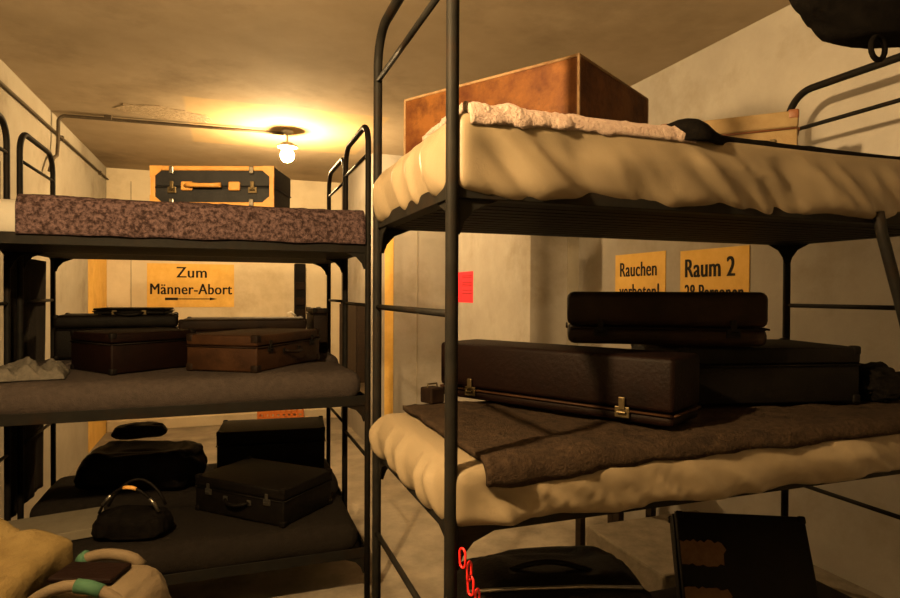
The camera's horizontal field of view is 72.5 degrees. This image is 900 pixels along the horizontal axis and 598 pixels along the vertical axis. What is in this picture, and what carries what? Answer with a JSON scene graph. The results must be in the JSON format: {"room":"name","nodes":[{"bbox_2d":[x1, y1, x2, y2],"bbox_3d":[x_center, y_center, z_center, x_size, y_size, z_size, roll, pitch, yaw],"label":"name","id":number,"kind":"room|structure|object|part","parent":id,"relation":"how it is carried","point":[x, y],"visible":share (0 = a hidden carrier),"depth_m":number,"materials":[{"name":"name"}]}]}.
{"room":"dormitory","nodes":[
{"label":"dormitory","id":0,"kind":"room"},
{"bbox_2d":[0,59,105,519],"bbox_3d":[-2.239,0.055,2.294,0.200,2.830,9.035,0,1,-20],"label":"wall","id":1,"kind":"structure","parent":0,"point":[75,176],"depth_m":4.46,"materials":[{"name":"paint"}]},
{"bbox_2d":[0,80,108,179],"bbox_3d":[-2.222,-1.210,2.587,0.029,0.078,8.400,0,1,-20],"label":"conduit pipe","id":2,"kind":"object","parent":1,"relation":"attached to","point":[2,84],"visible":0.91,"depth_m":4.31,"materials":[{"name":"grey metal"}]},
{"bbox_2d":[88,259,106,452],"bbox_3d":[-3.523,0.450,6.143,0.003,1.960,0.920,0,1,-20],"label":"trim","id":3,"kind":"structure","parent":1,"relation":"attached to","point":[97,268],"depth_m":6.06,"materials":[{"name":"paint"}]},
{"bbox_2d":[106,168,341,420],"bbox_3d":[-2.000,0.011,7.290,4.046,2.830,0.200,0,1,-20],"label":"wall","id":4,"kind":"structure","parent":0,"point":[260,289],"depth_m":7.08,"materials":[{"name":"paint"}]},
{"bbox_2d":[147,263,233,306],"bbox_3d":[-2.888,-0.151,6.857,0.897,0.484,0.006,0,1,-20],"label":"direction sign","id":5,"kind":"object","parent":4,"relation":"attached to","point":[168,284],"visible":1,"depth_m":6.85,"materials":[{"name":"paper"}]},
{"bbox_2d":[106,407,340,432],"bbox_3d":[-2.495,1.367,6.987,2.500,0.120,0.060,0,1,-20],"label":"baseboard","id":6,"kind":"structure","parent":4,"relation":"attached to","point":[215,419],"depth_m":6.86,"materials":[{"name":"paint"}]},
{"bbox_2d":[287,264,305,317],"bbox_3d":[-1.798,0.138,7.155,0.216,1.100,0.183,0,1,-20],"label":"upper cabinet","id":7,"kind":"object","parent":4,"relation":"attached to","point":[299,269],"visible":0.69,"depth_m":7.14,"materials":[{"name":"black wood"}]},
{"bbox_3d":[-1.740,0.028,7.138,0.110,0.090,0.012,0,1,-20],"label":"fuse panel","id":8,"kind":"part","parent":7,"relation":"part of","materials":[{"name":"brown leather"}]},
{"bbox_3d":[-1.741,0.168,7.139,0.110,0.090,0.012,0,1,-20],"label":"fuse panel","id":9,"kind":"part","parent":7,"relation":"part of","materials":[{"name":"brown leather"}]},
{"bbox_3d":[-1.740,-0.151,7.136,0.110,0.090,0.012,0,1,-20],"label":"fuse panel","id":10,"kind":"part","parent":7,"relation":"part of","materials":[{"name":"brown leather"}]},
{"bbox_2d":[68,417,606,597],"bbox_3d":[-0.437,1.572,2.961,4.246,0.200,9.635,0,1,-20],"label":"floor","id":11,"kind":"structure","parent":0,"point":[415,539],"depth_m":3.64,"materials":[{"name":"concrete"}]},
{"bbox_2d":[16,132,343,519],"bbox_3d":[-1.508,0.296,3.679,1.674,2.330,0.649,0,1,-20],"label":"bunk bed","id":12,"kind":"object","parent":11,"relation":"on","point":[56,259],"visible":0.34,"depth_m":3.65,"materials":[{"name":"metal"}]},
{"bbox_2d":[11,259,45,517],"bbox_3d":[-2.296,0.447,3.317,0.037,1.334,0.671,0,1,-20],"label":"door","id":13,"kind":"structure","parent":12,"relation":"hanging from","point":[34,273],"depth_m":3.39,"materials":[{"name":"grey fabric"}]},
{"bbox_3d":[-2.282,0.295,3.400,0.029,2.330,0.649,0,1,-20],"label":"frame","id":14,"kind":"part","parent":12,"relation":"part of","materials":[{"name":"metal"}]},
{"bbox_3d":[-1.406,-0.261,3.398,1.635,0.048,0.038,0,1,-20],"label":"rail","id":15,"kind":"part","parent":12,"relation":"part of","materials":[{"name":"metal"}]},
{"bbox_2d":[29,459,337,517],"bbox_3d":[-1.509,1.129,3.678,1.602,0.155,0.599,0,1,-20],"label":"mattress","id":16,"kind":"object","parent":12,"relation":"on","point":[62,496],"visible":0.26,"depth_m":3.33,"materials":[{"name":"grey fabric"}]},
{"bbox_2d":[73,440,207,490],"bbox_3d":[-1.743,0.937,3.509,0.680,0.228,0.417,0,1,-8],"label":"holdall","id":17,"kind":"object","parent":16,"relation":"on","point":[167,464],"visible":0.97,"depth_m":3.35,"materials":[{"name":"black leather"}]},
{"bbox_2d":[111,421,167,439],"bbox_3d":[-1.875,0.792,3.712,0.304,0.093,0.131,0,1,-20],"label":"bag","id":18,"kind":"object","parent":17,"relation":"on","point":[135,430],"visible":1,"depth_m":3.67,"materials":[{"name":"brown leather"}]},
{"bbox_2d":[216,416,325,468],"bbox_3d":[-1.108,0.916,3.841,0.633,0.277,0.373,0,1,-14],"label":"suitcase","id":19,"kind":"object","parent":16,"relation":"on","point":[297,440],"visible":0.84,"depth_m":3.69,"materials":[{"name":"black leather"}]},
{"bbox_3d":[-1.107,0.821,3.841,0.624,0.079,0.364,0,1,-14],"label":"lid","id":20,"kind":"part","parent":19,"relation":"part of","materials":[{"name":"black leather"}]},
{"bbox_3d":[-1.606,-0.266,3.951,1.635,0.048,0.038,0,1,-20],"label":"rail","id":21,"kind":"part","parent":12,"relation":"part of","materials":[{"name":"metal"}]},
{"bbox_2d":[38,352,338,368],"bbox_3d":[-1.506,0.398,3.670,1.607,0.153,0.599,0,1,-20],"label":"mattress","id":22,"kind":"object","parent":12,"relation":"on","point":[324,357],"visible":0.07,"depth_m":3.64,"materials":[{"name":"grey fabric"}]},
{"bbox_2d":[52,312,178,360],"bbox_3d":[-1.893,0.203,3.529,0.613,0.242,0.413,0,1,-24],"label":"suitcase","id":23,"kind":"object","parent":22,"relation":"on","point":[63,324],"visible":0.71,"depth_m":3.31,"materials":[{"name":"black leather"}]},
{"bbox_3d":[-1.892,0.121,3.528,0.604,0.068,0.404,0,1,-24],"label":"lid","id":24,"kind":"part","parent":23,"relation":"part of","materials":[{"name":"black leather"}]},
{"bbox_2d":[92,307,174,316],"bbox_3d":[-1.798,0.072,3.498,0.373,0.044,0.313,0,1,-14],"label":"briefcase","id":25,"kind":"object","parent":23,"relation":"on","point":[120,311],"visible":1,"depth_m":3.40,"materials":[{"name":"black leather"}]},
{"bbox_3d":[-1.766,0.082,3.368,0.159,0.027,0.047,0,1,-14],"label":"handle","id":26,"kind":"part","parent":25,"relation":"part of","materials":[{"name":"black leather"}]},
{"bbox_3d":[-1.803,0.056,3.517,0.364,0.012,0.264,0,1,-14],"label":"lid","id":27,"kind":"part","parent":25,"relation":"part of","materials":[{"name":"black leather"}]},
{"bbox_2d":[178,316,306,333],"bbox_3d":[-1.250,0.218,3.751,0.713,0.212,0.433,0,1,-17],"label":"suitcase","id":28,"kind":"object","parent":22,"relation":"on","point":[201,324],"visible":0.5,"depth_m":3.55,"materials":[{"name":"brown leather"}]},
{"bbox_2d":[306,307,328,352],"bbox_3d":[-0.840,0.189,3.867,0.098,0.272,0.353,0,1,-20],"label":"suitcase","id":29,"kind":"object","parent":22,"relation":"on","point":[317,317],"visible":0.66,"depth_m":3.71,"materials":[{"name":"brown leather"}]},
{"bbox_3d":[-0.839,0.073,3.866,0.089,0.030,0.344,0,1,-20],"label":"lid","id":30,"kind":"part","parent":29,"relation":"part of","materials":[{"name":"brown leather"}]},
{"bbox_3d":[-0.735,0.296,3.959,0.029,2.330,0.649,0,1,-20],"label":"frame","id":31,"kind":"part","parent":12,"relation":"part of","materials":[{"name":"metal"}]},
{"bbox_2d":[0,113,370,597],"bbox_3d":[-1.263,0.302,2.949,1.659,2.332,0.629,0,1,-20],"label":"bunk bed","id":32,"kind":"object","parent":11,"relation":"on","point":[13,245],"visible":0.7,"depth_m":2.88,"materials":[{"name":"metal"}]},
{"bbox_3d":[-2.030,0.302,2.672,0.029,2.332,0.629,0,1,-20],"label":"frame","id":33,"kind":"part","parent":32,"relation":"part of","materials":[{"name":"metal"}]},
{"bbox_2d":[0,199,15,231],"bbox_3d":[-1.244,-0.325,2.931,1.613,0.169,0.576,0,1,-20],"label":"mattress","id":34,"kind":"object","parent":32,"relation":"on","point":[7,206],"visible":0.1,"depth_m":2.44,"materials":[{"name":"beige fabric"}]},
{"bbox_2d":[15,194,365,243],"bbox_3d":[-1.161,-0.347,2.943,1.408,0.175,0.591,0,1,-20],"label":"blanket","id":35,"kind":"object","parent":34,"relation":"on","point":[34,213],"visible":1,"depth_m":2.64,"materials":[{"name":"fabric"}]},
{"bbox_2d":[150,165,290,207],"bbox_3d":[-1.118,-0.531,3.021,0.588,0.192,0.352,0,1,0],"label":"suitcase","id":36,"kind":"object","parent":35,"relation":"on","point":[263,186],"visible":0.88,"depth_m":2.89,"materials":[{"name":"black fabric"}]},
{"bbox_3d":[-1.236,-0.531,2.882,0.055,0.042,0.010,0,1,0],"label":"handle mount","id":37,"kind":"part","parent":36,"relation":"part of","materials":[{"name":"beige leather"}]},
{"bbox_3d":[-1.158,-0.533,2.862,0.184,0.025,0.038,0,1,6],"label":"handle","id":38,"kind":"part","parent":36,"relation":"part of","materials":[{"name":"beige leather"}]},
{"bbox_3d":[-1.118,-0.579,3.041,0.579,0.094,0.304,0,1,0],"label":"lid","id":39,"kind":"part","parent":36,"relation":"part of","materials":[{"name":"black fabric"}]},
{"bbox_3d":[-1.013,-0.530,2.882,0.055,0.042,0.010,0,1,0],"label":"handle mount","id":40,"kind":"part","parent":36,"relation":"part of","materials":[{"name":"beige leather"}]},
{"bbox_3d":[-1.357,-0.251,3.212,1.620,0.048,0.038,0,1,-20],"label":"rail","id":41,"kind":"part","parent":32,"relation":"part of","materials":[{"name":"metal"}]},
{"bbox_2d":[0,361,360,414],"bbox_3d":[-1.259,0.414,2.934,1.592,0.157,0.595,0,1,-20],"label":"mattress","id":42,"kind":"object","parent":32,"relation":"on","point":[81,390],"visible":0.7,"depth_m":2.69,"materials":[{"name":"grey fabric"}]},
{"bbox_2d":[0,356,69,381],"bbox_3d":[-1.831,0.294,2.638,0.326,0.085,0.266,0,1,-28],"label":"folded cloth","id":43,"kind":"object","parent":42,"relation":"on","point":[25,369],"visible":1,"depth_m":2.58,"materials":[{"name":"grey fabric"}]},
{"bbox_2d":[70,326,195,375],"bbox_3d":[-1.543,0.244,3.002,0.373,0.192,0.433,1,1,33],"label":"suitcase","id":44,"kind":"object","parent":42,"relation":"on","point":[112,352],"visible":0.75,"depth_m":2.85,"materials":[{"name":"leather"}]},
{"bbox_3d":[-1.542,0.175,3.001,0.364,0.044,0.424,1,1,33],"label":"lid","id":45,"kind":"part","parent":44,"relation":"part of","materials":[{"name":"leather"}]},
{"bbox_2d":[186,327,319,372],"bbox_3d":[-0.976,0.253,3.181,0.433,0.179,0.643,0,1,15],"label":"suitcase","id":46,"kind":"object","parent":42,"relation":"on","point":[253,350],"visible":1,"depth_m":2.92,"materials":[{"name":"brown leather"}]},
{"bbox_3d":[-0.995,0.193,3.186,0.384,0.050,0.634,0,1,15],"label":"lid","id":47,"kind":"part","parent":46,"relation":"part of","materials":[{"name":"brown leather"}]},
{"bbox_3d":[-0.788,0.263,3.132,0.047,0.027,0.159,0,1,15],"label":"handle","id":48,"kind":"part","parent":46,"relation":"part of","materials":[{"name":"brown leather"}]},
{"bbox_3d":[-1.167,0.485,2.684,1.620,0.048,0.038,0,1,-20],"label":"rail","id":49,"kind":"part","parent":32,"relation":"part of","materials":[{"name":"metal"}]},
{"bbox_3d":[-1.164,-0.245,2.677,1.620,0.048,0.038,0,1,-20],"label":"rail","id":50,"kind":"part","parent":32,"relation":"part of","materials":[{"name":"metal"}]},
{"bbox_2d":[71,492,357,574],"bbox_3d":[-1.267,1.145,2.939,1.577,0.163,0.596,0,1,-20],"label":"mattress","id":51,"kind":"object","parent":32,"relation":"on","point":[197,540],"visible":0.52,"depth_m":2.81,"materials":[{"name":"grey fabric"}]},
{"bbox_2d":[8,507,103,539],"bbox_3d":[-1.823,1.041,2.776,0.460,0.040,0.300,0,1,-32],"label":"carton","id":52,"kind":"object","parent":51,"relation":"on","point":[77,524],"visible":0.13,"depth_m":2.79,"materials":[{"name":"cardboard"}]},
{"bbox_2d":[91,478,173,541],"bbox_3d":[-1.422,0.941,2.751,0.329,0.248,0.178,0,1,-6],"label":"handbag","id":53,"kind":"object","parent":51,"relation":"on","point":[123,522],"visible":1,"depth_m":2.69,"materials":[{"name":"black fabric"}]},
{"bbox_3d":[-1.415,0.881,2.698,0.262,0.124,0.026,0,1,-6],"label":"handle","id":54,"kind":"part","parent":53,"relation":"part of","materials":[{"name":"silver metal"}]},
{"bbox_3d":[-1.425,0.880,2.801,0.262,0.124,0.026,0,1,-6],"label":"handle","id":55,"kind":"part","parent":53,"relation":"part of","materials":[{"name":"black leather"}]},
{"bbox_2d":[195,457,332,527],"bbox_3d":[-0.959,0.976,3.133,0.573,0.182,0.433,0,1,25],"label":"suitcase","id":56,"kind":"object","parent":51,"relation":"on","point":[280,494],"visible":1,"depth_m":3.03,"materials":[{"name":"black leather"}]},
{"bbox_3d":[-1.040,0.985,2.957,0.159,0.027,0.047,0,1,25],"label":"handle","id":57,"kind":"part","parent":56,"relation":"part of","materials":[{"name":"black leather"}]},
{"bbox_3d":[-0.951,0.915,3.151,0.564,0.050,0.384,0,1,25],"label":"lid","id":58,"kind":"part","parent":56,"relation":"part of","materials":[{"name":"black leather"}]},
{"bbox_3d":[-1.171,1.215,2.691,1.620,0.048,0.038,0,1,-20],"label":"rail","id":59,"kind":"part","parent":32,"relation":"part of","materials":[{"name":"metal"}]},
{"bbox_3d":[-0.497,0.303,3.226,0.029,2.332,0.629,0,1,-20],"label":"frame","id":60,"kind":"part","parent":32,"relation":"part of","materials":[{"name":"metal"}]},
{"bbox_3d":[-0.516,1.217,3.229,0.038,0.040,0.590,0,1,-20],"label":"rail","id":61,"kind":"part","parent":32,"relation":"part of","materials":[{"name":"metal"}]},
{"bbox_2d":[257,409,303,418],"bbox_3d":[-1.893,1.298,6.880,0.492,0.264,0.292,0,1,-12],"label":"sign","id":62,"kind":"object","parent":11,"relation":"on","point":[297,411],"visible":0.29,"depth_m":6.75,"materials":[{"name":"orange paper"}]},
{"bbox_2d":[575,508,655,545],"bbox_3d":[0.962,1.137,3.571,0.340,0.670,0.340,0,1,-35],"label":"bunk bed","id":63,"kind":"object","parent":11,"relation":"on","point":[579,523],"visible":0.02,"depth_m":3.58,"materials":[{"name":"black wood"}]},
{"bbox_3d":[0.767,1.151,3.606,0.042,0.640,0.042,0,1,-35],"label":"leg","id":64,"kind":"part","parent":63,"relation":"part of","materials":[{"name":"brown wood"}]},
{"bbox_3d":[0.997,1.150,3.766,0.042,0.640,0.042,0,1,-35],"label":"leg","id":65,"kind":"part","parent":63,"relation":"part of","materials":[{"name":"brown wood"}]},
{"bbox_3d":[0.927,1.154,3.376,0.042,0.640,0.042,0,1,-35],"label":"leg","id":66,"kind":"part","parent":63,"relation":"part of","materials":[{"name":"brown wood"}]},
{"bbox_3d":[1.157,1.153,3.537,0.042,0.640,0.042,0,1,-35],"label":"leg","id":67,"kind":"part","parent":63,"relation":"part of","materials":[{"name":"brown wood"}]},
{"bbox_2d":[372,0,899,597],"bbox_3d":[0.715,0.313,1.926,1.779,2.346,0.780,0,1,-20],"label":"bunk bed","id":68,"kind":"object","parent":11,"relation":"on","point":[455,210],"visible":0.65,"depth_m":1.72,"materials":[{"name":"metal"}]},
{"bbox_3d":[-0.102,0.489,1.659,0.038,0.040,0.690,0,1,-20],"label":"rail","id":69,"kind":"part","parent":68,"relation":"part of","materials":[{"name":"metal"}]},
{"bbox_3d":[-0.099,-0.241,1.652,0.038,0.040,0.690,0,1,-20],"label":"rail","id":70,"kind":"part","parent":68,"relation":"part of","materials":[{"name":"metal"}]},
{"bbox_3d":[-0.117,0.312,1.652,0.029,2.346,0.729,0,1,-20],"label":"frame","id":71,"kind":"part","parent":68,"relation":"part of","materials":[{"name":"metal"}]},
{"bbox_2d":[458,547,479,597],"bbox_3d":[0.097,0.787,1.341,0.164,0.511,0.022,0,1,-20],"label":"chain","id":72,"kind":"object","parent":68,"relation":"hanging from","point":[468,577],"visible":1,"depth_m":1.31,"materials":[{"name":"red"}]},
{"bbox_3d":[0.595,-0.248,2.258,1.740,0.048,0.038,0,1,-20],"label":"rail","id":73,"kind":"part","parent":68,"relation":"part of","materials":[{"name":"metal"}]},
{"bbox_2d":[369,413,899,525],"bbox_3d":[0.686,0.435,1.901,1.760,0.145,0.720,0,1,-20],"label":"mattress","id":74,"kind":"object","parent":68,"relation":"on","point":[413,450],"visible":0.36,"depth_m":1.51,"materials":[{"name":"beige fabric"}]},
{"bbox_2d":[403,399,899,487],"bbox_3d":[0.735,0.373,1.922,1.637,0.076,0.694,0,1,-20],"label":"blanket","id":75,"kind":"object","parent":74,"relation":"on","point":[515,445],"visible":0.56,"depth_m":1.62,"materials":[{"name":"brown fabric"}]},
{"bbox_2d":[421,382,443,403],"bbox_3d":[-0.057,0.303,1.987,0.055,0.064,0.060,0,1,-40],"label":"case","id":76,"kind":"object","parent":75,"relation":"on","point":[429,394],"visible":1,"depth_m":1.97,"materials":[{"name":"brown leather"}]},
{"bbox_2d":[440,339,700,427],"bbox_3d":[0.332,0.240,1.909,0.813,0.182,0.224,1,1,41],"label":"suitcase","id":77,"kind":"object","parent":75,"relation":"on","point":[649,387],"visible":0.97,"depth_m":1.75,"materials":[{"name":"leather"}]},
{"bbox_2d":[631,338,860,404],"bbox_3d":[1.000,0.243,2.129,0.633,0.187,0.373,0,1,-8],"label":"suitcase","id":78,"kind":"object","parent":75,"relation":"on","point":[782,370],"visible":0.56,"depth_m":1.96,"materials":[{"name":"black leather"}]},
{"bbox_2d":[566,292,769,346],"bbox_3d":[0.703,0.060,2.066,0.615,0.168,0.324,0,1,11],"label":"suitcase","id":79,"kind":"object","parent":78,"relation":"on","point":[648,318],"visible":1,"depth_m":1.92,"materials":[{"name":"brown leather"}]},
{"bbox_3d":[0.704,0.031,2.071,0.606,0.110,0.304,0,1,11],"label":"lid","id":80,"kind":"part","parent":79,"relation":"part of","materials":[{"name":"brown leather"}]},
{"bbox_3d":[1.001,0.180,2.129,0.624,0.052,0.364,0,1,-8],"label":"lid","id":81,"kind":"part","parent":78,"relation":"part of","materials":[{"name":"black leather"}]},
{"bbox_2d":[859,361,899,401],"bbox_3d":[1.448,0.278,2.118,0.204,0.122,0.261,0,1,0],"label":"bag","id":82,"kind":"object","parent":75,"relation":"on","point":[879,382],"visible":0.66,"depth_m":2.03,"materials":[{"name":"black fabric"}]},
{"bbox_2d":[372,113,899,221],"bbox_3d":[0.692,-0.317,1.900,1.752,0.192,0.710,0,1,-20],"label":"mattress","id":83,"kind":"object","parent":68,"relation":"on","point":[512,162],"visible":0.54,"depth_m":1.49,"materials":[{"name":"beige fabric"}]},
{"bbox_2d":[422,101,696,142],"bbox_3d":[0.267,-0.408,1.573,0.602,0.067,0.361,0,1,-20],"label":"blanket","id":84,"kind":"object","parent":83,"relation":"on","point":[484,114],"visible":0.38,"depth_m":1.39,"materials":[{"name":"fabric"}]},
{"bbox_2d":[404,53,648,154],"bbox_3d":[0.240,-0.541,1.957,0.619,0.193,0.474,1,1,39],"label":"suitcase","id":85,"kind":"object","parent":84,"relation":"on","point":[571,84],"visible":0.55,"depth_m":1.70,"materials":[{"name":"brown leather"}]},
{"bbox_2d":[661,109,799,144],"bbox_3d":[1.040,-0.544,2.307,0.473,0.251,0.154,1,1,27],"label":"suitcase","id":86,"kind":"object","parent":83,"relation":"on","point":[778,127],"visible":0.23,"depth_m":2.19,"materials":[{"name":"beige fabric"}]},
{"bbox_3d":[1.043,-0.636,2.310,0.464,0.059,0.134,1,1,27],"label":"lid","id":87,"kind":"part","parent":86,"relation":"part of","materials":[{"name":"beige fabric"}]},
{"bbox_2d":[666,118,899,159],"bbox_3d":[1.040,-0.422,1.774,1.142,0.071,0.245,0,1,-20],"label":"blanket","id":88,"kind":"object","parent":83,"relation":"on","point":[695,129],"visible":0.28,"depth_m":1.55,"materials":[{"name":"black fabric"}]},
{"bbox_3d":[0.819,0.489,1.637,1.740,0.048,0.038,0,1,-20],"label":"rail","id":89,"kind":"part","parent":68,"relation":"part of","materials":[{"name":"metal"}]},
{"bbox_3d":[0.822,-0.241,1.630,1.740,0.048,0.038,0,1,-20],"label":"rail","id":90,"kind":"part","parent":68,"relation":"part of","materials":[{"name":"metal"}]},
{"bbox_2d":[650,580,851,597],"bbox_3d":[0.701,1.149,1.946,1.699,0.140,0.659,0,1,-20],"label":"mattress","id":91,"kind":"object","parent":68,"relation":"on","point":[824,591],"visible":0.11,"depth_m":2.25,"materials":[{"name":"grey fabric"}]},
{"bbox_2d":[457,546,652,597],"bbox_3d":[0.283,0.900,1.749,0.616,0.348,0.397,0,1,-6],"label":"suitcase","id":92,"kind":"object","parent":91,"relation":"on","point":[552,571],"visible":0.86,"depth_m":1.69,"materials":[{"name":"black leather"}]},
{"bbox_3d":[0.265,0.752,1.716,0.286,0.050,0.016,0,1,-6],"label":"handle","id":93,"kind":"part","parent":92,"relation":"part of","materials":[{"name":"black leather"}]},
{"bbox_2d":[668,510,818,597],"bbox_3d":[0.950,0.889,2.000,0.413,0.366,0.279,0,1,7],"label":"suitcase","id":94,"kind":"object","parent":91,"relation":"on","point":[716,555],"visible":1,"depth_m":1.97,"materials":[{"name":"black leather"}]},
{"bbox_3d":[1.529,0.314,2.247,0.029,2.346,0.729,0,1,-20],"label":"frame","id":95,"kind":"part","parent":68,"relation":"part of","materials":[{"name":"metal"}]},
{"bbox_2d":[789,0,899,62],"bbox_3d":[1.303,-0.864,1.681,0.692,0.497,0.233,0,1,4],"label":"shoulder bag","id":96,"kind":"object","parent":68,"relation":"hanging from","point":[870,25],"visible":1,"depth_m":1.66,"materials":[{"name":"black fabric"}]},
{"bbox_3d":[1.516,-0.240,2.236,0.038,0.040,0.690,0,1,-20],"label":"rail","id":97,"kind":"part","parent":68,"relation":"part of","materials":[{"name":"metal"}]},
{"bbox_3d":[-1.118,1.275,1.470,0.900,0.415,0.600,0,1,-20],"label":"table","id":98,"kind":"object","parent":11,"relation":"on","visible":0},
{"bbox_2d":[0,518,72,597],"bbox_3d":[-1.231,0.803,1.433,0.593,0.556,0.379,0,1,-2],"label":"pillow","id":99,"kind":"object","parent":98,"relation":"on","point":[28,558],"visible":0.87,"depth_m":1.49,"materials":[{"name":"fabric"}]},
{"bbox_2d":[28,548,171,597],"bbox_3d":[-0.828,0.844,1.456,0.310,0.445,0.262,0,1,2],"label":"bag","id":100,"kind":"object","parent":98,"relation":"on","point":[85,577],"visible":1,"depth_m":1.44,"materials":[{"name":"beige fabric"}]},
{"bbox_3d":[-0.830,0.677,1.364,0.310,0.105,0.026,0,1,2],"label":"handle","id":101,"kind":"part","parent":100,"relation":"part of","materials":[{"name":"beige leather"}]},
{"bbox_3d":[-0.852,0.648,1.455,0.150,0.012,0.090,0,1,2],"label":"opening panel","id":102,"kind":"part","parent":100,"relation":"part of","materials":[{"name":"leather"}]},
{"bbox_3d":[-0.853,0.655,1.545,0.177,0.051,0.028,0,1,2],"label":"handle","id":103,"kind":"part","parent":100,"relation":"part of","materials":[{"name":"beige leather"}]},
{"bbox_2d":[0,0,789,182],"bbox_3d":[-0.424,-1.458,2.934,4.246,0.200,9.635,0,1,-20],"label":"ceiling","id":104,"kind":"structure","parent":0,"point":[304,67],"depth_m":3.43,"materials":[{"name":"paint"}]},
{"bbox_2d":[115,103,211,122],"bbox_3d":[-2.112,-1.379,4.572,0.646,0.006,0.358,0,1,-43],"label":"paint patch","id":105,"kind":"object","parent":104,"relation":"attached to","point":[152,111],"depth_m":4.53,"materials":[{"name":"paint"}]},
{"bbox_2d":[47,114,283,171],"bbox_3d":[-2.105,-1.137,4.695,1.620,0.489,0.263,0,1,-20],"label":"conduit pipe","id":106,"kind":"object","parent":104,"relation":"attached to","point":[106,117],"visible":0.98,"depth_m":4.69,"materials":[{"name":"grey metal"}]},
{"bbox_2d":[277,129,297,162],"bbox_3d":[-1.335,-1.251,5.034,0.170,0.260,0.170,0,1,-20],"label":"ceiling lamp","id":107,"kind":"object","parent":104,"relation":"hanging from","point":[287,155],"visible":1,"depth_m":5.00,"materials":[{"name":"white glass"}]},
{"bbox_3d":[-1.335,-1.180,5.035,0.110,0.118,0.110,0,1,-20],"label":"glass bulb","id":108,"kind":"part","parent":107,"relation":"part of","materials":[{"name":"beige glass"}]},
{"bbox_2d":[341,4,899,597],"bbox_3d":[0.846,0.058,3.409,1.330,2.830,9.035,0,1,-20],"label":"wall","id":109,"kind":"structure","parent":0,"point":[520,281],"depth_m":2.99,"materials":[{"name":"paint"}]},
{"bbox_2d":[339,302,364,382],"bbox_3d":[-1.035,0.428,6.457,0.132,0.780,0.960,0,1,-20],"label":"upper cabinet","id":110,"kind":"object","parent":109,"relation":"attached to","point":[356,314],"visible":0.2,"depth_m":6.02,"materials":[{"name":"brown wood"}]},
{"bbox_3d":[-1.156,0.425,6.669,0.014,0.740,0.460,0,1,-20],"label":"door","id":111,"kind":"part","parent":110,"relation":"part of","materials":[{"name":"brown wood"}]},
{"bbox_3d":[-0.993,0.430,6.217,0.014,0.740,0.460,0,1,-20],"label":"door","id":112,"kind":"part","parent":110,"relation":"part of","materials":[{"name":"brown wood"}]},
{"bbox_2d":[131,231,578,403],"bbox_3d":[-1.085,0.042,5.920,4.908,2.800,0.830,1,1,27],"label":"trim","id":113,"kind":"structure","parent":109,"relation":"attached to","point":[572,242],"depth_m":4.49,"materials":[{"name":"paint"}]},
{"bbox_2d":[384,238,393,414],"bbox_3d":[-0.587,0.244,5.903,0.085,2.400,0.003,0,1,-20],"label":"trim","id":114,"kind":"structure","parent":109,"relation":"attached to","point":[389,251],"depth_m":5.90,"materials":[{"name":"paint"}]},
{"bbox_2d":[458,271,472,302],"bbox_3d":[0.140,-0.108,5.579,0.003,0.280,0.370,0,1,-20],"label":"paper notice","id":115,"kind":"object","parent":109,"relation":"attached to","point":[465,279],"visible":1,"depth_m":5.58,"materials":[{"name":"red paper"}]},
{"bbox_2d":[615,251,665,291],"bbox_3d":[1.182,-0.058,3.841,0.006,0.457,0.495,0,1,-20],"label":"wall sign","id":116,"kind":"object","parent":109,"relation":"attached to","point":[638,272],"visible":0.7,"depth_m":3.81,"materials":[{"name":"paper"}]},
{"bbox_2d":[680,245,749,291],"bbox_3d":[1.392,-0.006,3.258,0.006,0.525,0.490,0,1,-20],"label":"wall sign","id":117,"kind":"object","parent":109,"relation":"attached to","point":[724,269],"visible":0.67,"depth_m":3.23,"materials":[{"name":"paper"}]},
{"bbox_2d":[587,510,883,597],"bbox_3d":[1.754,1.336,1.233,0.700,0.320,4.300,0,1,-20],"label":"trim","id":118,"kind":"structure","parent":109,"relation":"attached to","point":[644,545],"depth_m":2.85,"materials":[{"name":"concrete"}]}
]}

